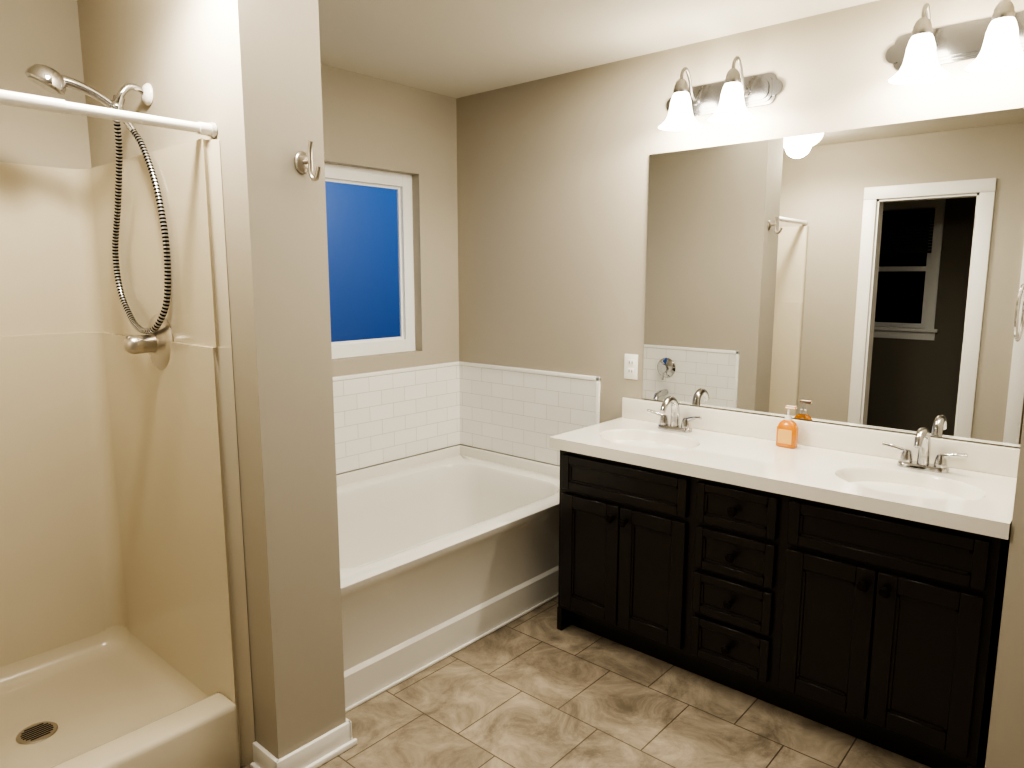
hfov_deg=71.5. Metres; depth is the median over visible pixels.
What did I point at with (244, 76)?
wall
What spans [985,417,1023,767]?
wall
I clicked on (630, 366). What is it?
electrical outlet plate
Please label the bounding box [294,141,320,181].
robe hook
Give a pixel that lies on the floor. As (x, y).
(536, 688)
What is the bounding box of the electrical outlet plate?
[624,354,637,379]
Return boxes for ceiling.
[76,0,877,97]
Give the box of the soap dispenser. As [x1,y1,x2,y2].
[776,405,798,447]
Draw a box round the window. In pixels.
[324,163,415,358]
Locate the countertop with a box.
[549,397,1019,539]
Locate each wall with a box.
[0,0,459,474]
[77,0,345,759]
[456,0,1023,466]
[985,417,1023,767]
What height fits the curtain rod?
0.040 m
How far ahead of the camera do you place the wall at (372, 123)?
3.44 m
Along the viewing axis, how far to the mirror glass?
2.61 m
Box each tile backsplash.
[333,361,460,473]
[461,361,600,465]
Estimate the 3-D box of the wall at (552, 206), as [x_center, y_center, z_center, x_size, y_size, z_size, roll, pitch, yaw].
[1.199,-0.140,2.777,4.150,2.440,0.120,8,11,41]
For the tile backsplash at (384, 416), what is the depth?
3.70 m
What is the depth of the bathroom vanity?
2.39 m
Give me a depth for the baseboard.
2.19 m
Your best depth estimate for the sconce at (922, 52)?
2.24 m
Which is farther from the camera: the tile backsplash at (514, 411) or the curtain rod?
the tile backsplash at (514, 411)
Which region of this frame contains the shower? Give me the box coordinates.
[0,64,254,767]
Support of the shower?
on the floor
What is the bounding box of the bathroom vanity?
[549,396,1019,767]
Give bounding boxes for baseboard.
[250,718,356,767]
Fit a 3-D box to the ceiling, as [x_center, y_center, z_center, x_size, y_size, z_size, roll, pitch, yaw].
[-0.299,-1.129,0.902,4.150,0.080,4.700,8,11,41]
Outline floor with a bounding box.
[240,597,985,767]
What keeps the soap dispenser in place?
on the countertop
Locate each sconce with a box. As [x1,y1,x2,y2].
[658,56,782,130]
[885,0,1023,84]
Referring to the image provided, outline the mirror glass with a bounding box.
[642,107,1023,446]
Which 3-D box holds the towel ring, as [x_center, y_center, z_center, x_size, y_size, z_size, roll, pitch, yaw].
[1.477,-0.211,2.021,0.060,0.184,0.166,8,11,41]
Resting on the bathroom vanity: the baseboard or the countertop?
the countertop
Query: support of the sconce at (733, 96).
attached to the wall at (552, 206)
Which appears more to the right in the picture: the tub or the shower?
the tub
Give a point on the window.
(369, 215)
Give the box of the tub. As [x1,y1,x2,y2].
[336,445,559,712]
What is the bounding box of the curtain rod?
[0,89,216,137]
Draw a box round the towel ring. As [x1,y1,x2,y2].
[1014,284,1023,341]

